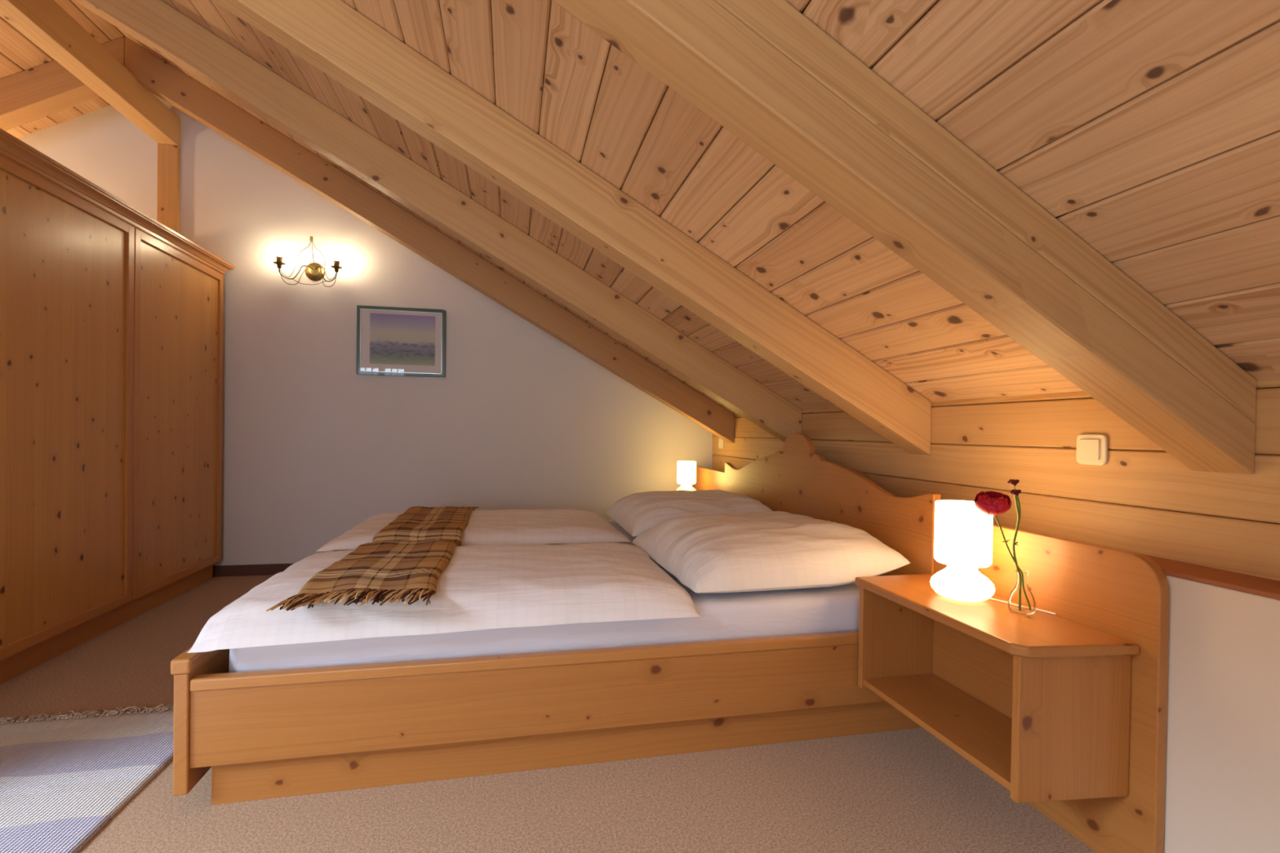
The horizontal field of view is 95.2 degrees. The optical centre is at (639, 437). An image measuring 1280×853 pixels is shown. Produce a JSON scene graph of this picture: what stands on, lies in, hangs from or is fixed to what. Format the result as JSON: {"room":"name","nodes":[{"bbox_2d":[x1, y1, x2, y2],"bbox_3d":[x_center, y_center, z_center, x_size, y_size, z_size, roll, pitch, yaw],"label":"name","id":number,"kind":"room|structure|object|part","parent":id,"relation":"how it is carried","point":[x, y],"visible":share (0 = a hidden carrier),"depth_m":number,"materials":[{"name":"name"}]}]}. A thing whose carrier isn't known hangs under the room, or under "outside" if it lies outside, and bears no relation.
{"room":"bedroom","nodes":[
{"label":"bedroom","id":0,"kind":"room"},
{"bbox_2d":[18,94,712,565],"bbox_3d":[-3.078,-0.694,3.894,7.550,3.220,0.200,1,1,-12],"label":"wall","id":1,"kind":"structure","parent":0,"point":[314,448],"depth_m":4.03,"materials":[{"name":"white paint"}]},
{"bbox_2d":[0,0,180,147],"bbox_3d":[-2.328,-1.933,0.574,0.114,0.185,6.575,1,1,-12],"label":"ridge beam","id":2,"kind":"structure","parent":1,"relation":"attached to","point":[45,23],"depth_m":3.01,"materials":[{"name":"brown wood"}]},
{"bbox_2d":[156,143,180,233],"bbox_3d":[-3.055,-0.482,3.781,0.114,2.800,0.035,1,1,-12],"label":"post","id":3,"kind":"object","parent":1,"relation":"attached to","point":[168,205],"visible":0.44,"depth_m":3.75,"materials":[{"name":"brown wood"}]},
{"bbox_2d":[213,563,293,577],"bbox_3d":[-1.713,0.898,4.107,3.350,0.072,0.014,1,1,-12],"label":"baseboard","id":4,"kind":"structure","parent":1,"relation":"attached to","point":[260,569],"depth_m":3.90,"materials":[{"name":"brown wood"}]},
{"bbox_2d":[272,235,342,287],"bbox_3d":[-2.196,-1.175,3.897,0.416,0.339,0.161,1,1,-12],"label":"wall sconce","id":5,"kind":"object","parent":1,"relation":"attached to","point":[313,271],"visible":1,"depth_m":3.89,"materials":[{"name":"gold metal"}]},
{"bbox_3d":[-2.354,-1.202,3.817,0.027,0.057,0.027,1,1,-12],"label":"bulb","id":6,"kind":"part","parent":5,"relation":"part of","materials":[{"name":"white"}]},
{"bbox_3d":[-2.273,-1.095,3.873,0.203,0.115,0.040,0,1,-43],"label":"arm","id":7,"kind":"part","parent":5,"relation":"part of","materials":[{"name":"brown metal"}]},
{"bbox_3d":[-2.207,-1.127,3.966,0.124,0.124,0.024,1,1,-12],"label":"wall plate","id":8,"kind":"part","parent":5,"relation":"part of","materials":[{"name":"gold metal"}]},
{"bbox_3d":[-2.114,-1.093,3.909,0.195,0.115,0.037,1,1,20],"label":"arm","id":9,"kind":"part","parent":5,"relation":"part of","materials":[{"name":"brown metal"}]},
{"bbox_3d":[-2.019,-1.198,3.891,0.027,0.057,0.027,1,1,-12],"label":"bulb","id":10,"kind":"part","parent":5,"relation":"part of","materials":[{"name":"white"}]},
{"bbox_2d":[355,305,445,377],"bbox_3d":[-1.667,-0.669,4.089,0.582,0.480,0.020,1,1,-12],"label":"framed picture","id":11,"kind":"object","parent":1,"relation":"attached to","point":[397,341],"visible":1,"depth_m":4.09,"materials":[{"name":"painted wood"},{"name":"glass"},{"name":"paper"}]},
{"bbox_2d":[369,312,435,365],"bbox_3d":[-1.660,-0.684,4.092,0.430,0.350,0.001,1,1,-12],"label":"print","id":12,"kind":"object","parent":11,"relation":"attached to","point":[394,339],"depth_m":4.09},
{"bbox_2d":[0,574,1096,852],"bbox_3d":[-2.365,1.010,0.579,7.850,0.100,7.025,1,1,-12],"label":"floor","id":13,"kind":"structure","parent":0,"point":[900,791],"depth_m":1.57,"materials":[{"name":"carpet"}]},
{"bbox_2d":[0,702,173,852],"bbox_3d":[-1.701,0.956,1.135,0.886,0.016,1.826,1,1,-12],"label":"rag rug","id":14,"kind":"object","parent":13,"relation":"on","point":[62,780],"visible":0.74,"depth_m":1.67,"materials":[{"name":"fabric"}]},
{"bbox_2d":[0,128,235,684],"bbox_3d":[-2.707,-0.091,2.433,0.646,2.054,2.824,1,1,-12],"label":"wardrobe","id":15,"kind":"object","parent":13,"relation":"on","point":[111,317],"visible":1,"depth_m":2.66,"materials":[{"name":"brown wood"}]},
{"bbox_3d":[-2.452,-0.110,2.472,0.006,1.782,0.838,1,1,-12],"label":"door panel","id":16,"kind":"part","parent":15,"relation":"part of","materials":[{"name":"brown wood"}]},
{"bbox_3d":[-2.447,-0.109,2.473,0.022,1.878,0.928,1,1,-12],"label":"door","id":17,"kind":"part","parent":15,"relation":"part of","materials":[{"name":"brown wood"}]},
{"bbox_3d":[-2.692,-1.086,2.423,0.645,0.064,2.822,1,1,-12],"label":"cornice","id":18,"kind":"part","parent":15,"relation":"part of","materials":[{"name":"brown wood"}]},
{"bbox_3d":[-2.647,-0.121,3.380,0.022,1.878,0.919,1,1,-12],"label":"door","id":19,"kind":"part","parent":15,"relation":"part of","materials":[{"name":"brown wood"}]},
{"bbox_3d":[-2.652,-0.121,3.378,0.006,1.782,0.829,1,1,-12],"label":"door panel","id":20,"kind":"part","parent":15,"relation":"part of","materials":[{"name":"brown wood"}]},
{"bbox_2d":[170,432,1169,852],"bbox_3d":[-0.301,0.466,2.678,2.254,1.005,3.356,1,1,-12],"label":"double bed","id":21,"kind":"object","parent":13,"relation":"on","point":[289,732],"visible":0.51,"depth_m":1.66,"materials":[{"name":"brown wood"}]},
{"bbox_3d":[-1.383,0.748,2.443,0.034,0.312,1.948,1,1,-12],"label":"footboard","id":22,"kind":"part","parent":21,"relation":"part of","materials":[{"name":"brown wood"}]},
{"bbox_2d":[346,520,636,550],"bbox_3d":[-0.381,0.647,3.138,2.117,0.276,0.910,1,1,-12],"label":"mattress","id":23,"kind":"object","parent":21,"relation":"on","point":[612,522],"visible":0.02,"depth_m":3.14,"materials":[{"name":"white fabric"}]},
{"bbox_2d":[316,509,631,551],"bbox_3d":[-0.805,0.457,3.072,1.365,0.088,0.926,1,1,-12],"label":"duvet","id":24,"kind":"object","parent":23,"relation":"on","point":[507,526],"visible":0.78,"depth_m":2.77,"materials":[{"name":"fabric"}]},
{"bbox_2d":[605,488,772,537],"bbox_3d":[0.254,0.412,3.298,0.770,0.205,0.820,1,1,-12],"label":"pillow","id":25,"kind":"object","parent":23,"relation":"on","point":[637,513],"visible":0.73,"depth_m":3.03,"materials":[{"name":"fabric"}]},
{"bbox_3d":[-0.095,0.766,1.752,2.183,0.198,0.026,1,1,-12],"label":"rail","id":26,"kind":"part","parent":21,"relation":"part of","materials":[{"name":"brown wood"}]},
{"bbox_2d":[228,557,859,672],"bbox_3d":[-0.181,0.658,2.235,2.117,0.276,0.905,1,1,-12],"label":"mattress","id":27,"kind":"object","parent":21,"relation":"on","point":[833,609],"visible":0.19,"depth_m":1.80,"materials":[{"name":"white fabric"}]},
{"bbox_2d":[186,542,701,653],"bbox_3d":[-0.591,0.490,2.122,1.385,0.130,0.976,1,1,-12],"label":"duvet","id":28,"kind":"object","parent":27,"relation":"on","point":[481,587],"visible":0.74,"depth_m":1.74,"materials":[{"name":"fabric"}]},
{"bbox_2d":[266,506,477,611],"bbox_3d":[-0.965,0.438,2.513,0.422,0.084,2.033,1,1,-12],"label":"throw blanket","id":29,"kind":"object","parent":28,"relation":"on","point":[409,555],"visible":1,"depth_m":1.90,"materials":[{"name":"fabric"}]},
{"bbox_2d":[631,511,911,593],"bbox_3d":[0.453,0.424,2.349,0.820,0.206,0.887,1,1,-12],"label":"pillow","id":30,"kind":"object","parent":27,"relation":"on","point":[769,550],"visible":1,"depth_m":2.02,"materials":[{"name":"fabric"}]},
{"bbox_3d":[0.782,0.455,2.918,0.030,0.955,1.958,1,1,-12],"label":"headboard","id":31,"kind":"part","parent":21,"relation":"part of","materials":[{"name":"brown wood"}]},
{"bbox_2d":[854,573,1139,803],"bbox_3d":[0.909,0.636,1.610,0.292,0.356,0.665,1,1,-12],"label":"nightstand","id":32,"kind":"object","parent":21,"relation":"attached to","point":[1039,702],"visible":0.91,"depth_m":1.43,"materials":[{"name":"brown wood"}]},
{"bbox_3d":[0.846,0.646,1.919,0.272,0.329,0.022,1,1,-12],"label":"panel","id":33,"kind":"part","parent":32,"relation":"part of","materials":[{"name":"brown wood"}]},
{"bbox_2d":[862,673,1012,791],"bbox_3d":[0.908,0.792,1.617,0.258,0.018,0.598,1,1,-12],"label":"shelf","id":34,"kind":"object","parent":32,"relation":"attached to","point":[974,726],"depth_m":1.65,"materials":[{"name":"brown wood"}]},
{"bbox_2d":[929,500,995,602],"bbox_3d":[0.920,0.322,1.667,0.164,0.272,0.164,1,1,-12],"label":"table lamp","id":35,"kind":"object","parent":32,"relation":"on","point":[963,533],"visible":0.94,"depth_m":1.61,"materials":[{"name":"white glass"}]},
{"bbox_3d":[0.920,0.276,1.667,0.146,0.179,0.146,1,1,-12],"label":"lamp shade","id":36,"kind":"part","parent":35,"relation":"part of","materials":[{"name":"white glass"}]},
{"bbox_3d":[1.044,0.645,1.646,0.013,0.316,0.598,1,1,-12],"label":"panel","id":37,"kind":"part","parent":32,"relation":"part of","materials":[{"name":"brown wood"}]},
{"bbox_2d":[1007,569,1036,614],"bbox_3d":[1.008,0.406,1.542,0.064,0.108,0.064,1,1,-12],"label":"vase","id":38,"kind":"object","parent":32,"relation":"on","point":[1022,612],"visible":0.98,"depth_m":1.54,"materials":[{"name":"clear glass"}]},
{"bbox_2d":[974,490,1031,609],"bbox_3d":[0.956,0.298,1.546,0.146,0.311,0.084,1,1,-12],"label":"ranunculus","id":39,"kind":"object","parent":38,"relation":"in","point":[992,503],"visible":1,"depth_m":1.53,"materials":[{"name":"red plant"}]},
{"bbox_3d":[0.979,0.325,1.543,0.106,0.257,0.011,1,1,1],"label":"stem","id":40,"kind":"part","parent":39,"relation":"part of","materials":[{"name":"green plant"}]},
{"bbox_2d":[1007,479,1022,610],"bbox_3d":[0.993,0.282,1.552,0.036,0.343,0.038,1,1,24],"label":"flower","id":41,"kind":"object","parent":38,"relation":"in","point":[1014,482],"visible":1,"depth_m":1.55,"materials":[{"name":"green plant"}]},
{"bbox_3d":[1.000,0.303,1.544,0.026,0.302,0.030,1,1,-12],"label":"stem","id":42,"kind":"part","parent":41,"relation":"part of","materials":[{"name":"green plant"}]},
{"bbox_3d":[1.003,0.214,1.557,0.026,0.128,0.007,1,1,-26],"label":"stem","id":43,"kind":"part","parent":41,"relation":"part of","materials":[{"name":"green plant"}]},
{"bbox_2d":[989,597,1056,615],"bbox_3d":[1.033,0.457,1.583,0.013,0.005,0.164,0,1,-33],"label":"lamp cord","id":44,"kind":"object","parent":32,"relation":"on","point":[1001,601],"visible":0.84,"depth_m":1.57,"materials":[{"name":"white plastic"}]},
{"bbox_3d":[0.979,0.654,1.327,0.279,0.329,0.020,1,1,-7],"label":"panel","id":45,"kind":"part","parent":32,"relation":"part of","materials":[{"name":"brown wood"}]},
{"bbox_3d":[0.345,0.603,4.161,0.292,0.356,0.665,1,1,-12],"label":"nightstand","id":46,"kind":"object","parent":21,"relation":"attached to","visible":0},
{"bbox_2d":[675,461,696,491],"bbox_3d":[0.333,0.298,4.195,0.152,0.252,0.152,1,1,-12],"label":"table lamp","id":47,"kind":"object","parent":46,"relation":"on","point":[686,470],"visible":0.69,"depth_m":4.14,"materials":[{"name":"white"}]},
{"bbox_2d":[0,0,1279,414],"bbox_3d":[-2.338,-1.250,0.581,7.829,2.268,7.175,1,1,-12],"label":"ceiling","id":48,"kind":"structure","parent":0,"point":[1149,130],"depth_m":1.34,"materials":[{"name":"brown wood"}]},
{"bbox_2d":[0,36,124,130],"bbox_3d":[-4.780,-1.167,2.992,3.722,2.279,0.120,1,1,-12],"label":"rafter","id":49,"kind":"object","parent":48,"relation":"attached to","point":[30,95],"visible":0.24,"depth_m":3.26,"materials":[{"name":"brown wood"}]},
{"bbox_2d":[124,36,734,443],"bbox_3d":[-1.143,-1.122,3.796,3.724,2.279,0.120,1,1,-12],"label":"rafter","id":50,"kind":"object","parent":48,"relation":"attached to","point":[158,77],"visible":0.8,"depth_m":3.68,"materials":[{"name":"brown wood"}]},
{"bbox_2d":[74,0,802,442],"bbox_3d":[-0.931,-1.109,2.836,3.724,2.279,0.120,1,1,-12],"label":"rafter","id":51,"kind":"object","parent":48,"relation":"attached to","point":[155,24],"visible":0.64,"depth_m":2.77,"materials":[{"name":"brown wood"}]},
{"bbox_2d":[213,0,931,454],"bbox_3d":[-0.715,-1.096,1.856,3.724,2.279,0.120,1,1,-12],"label":"rafter","id":52,"kind":"object","parent":48,"relation":"attached to","point":[333,37],"visible":1,"depth_m":1.93,"materials":[{"name":"brown wood"}]},
{"bbox_2d":[551,0,1256,474],"bbox_3d":[-0.501,-1.084,0.892,3.724,2.279,0.120,1,1,-12],"label":"rafter","id":53,"kind":"object","parent":48,"relation":"attached to","point":[762,70],"visible":1,"depth_m":1.09,"materials":[{"name":"brown wood"}]},
{"bbox_2d":[711,377,1279,581],"bbox_3d":[1.390,0.032,1.370,0.200,0.550,6.875,1,1,-12],"label":"cladding","id":54,"kind":"object","parent":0,"point":[1144,500],"visible":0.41,"depth_m":1.65,"materials":[{"name":"brown wood"}]},
{"bbox_2d":[718,437,724,448],"bbox_3d":[0.609,0.040,4.401,0.016,0.084,0.084,1,1,-12],"label":"light switch","id":55,"kind":"object","parent":54,"relation":"attached to","point":[720,440],"visible":0.81,"depth_m":4.39,"materials":[{"name":"beige plastic"}]},
{"bbox_2d":[1075,434,1107,465],"bbox_3d":[1.230,0.033,1.595,0.016,0.084,0.084,1,1,-12],"label":"light switch","id":56,"kind":"object","parent":54,"relation":"attached to","point":[1091,449],"visible":1,"depth_m":1.58,"materials":[{"name":"beige plastic"}]},
{"bbox_2d":[1163,574,1279,852],"bbox_3d":[1.326,0.656,1.313,0.333,0.700,6.775,1,1,-12],"label":"wall","id":57,"kind":"structure","parent":0,"point":[1222,780],"depth_m":1.19,"materials":[{"name":"beige paint"}]},
{"bbox_2d":[1140,553,1279,599],"bbox_3d":[1.216,0.298,1.387,0.146,0.010,6.575,1,1,-12],"label":"trim","id":58,"kind":"structure","parent":57,"relation":"on","point":[1264,587],"depth_m":1.23,"materials":[{"name":"brown wood"}]}
]}

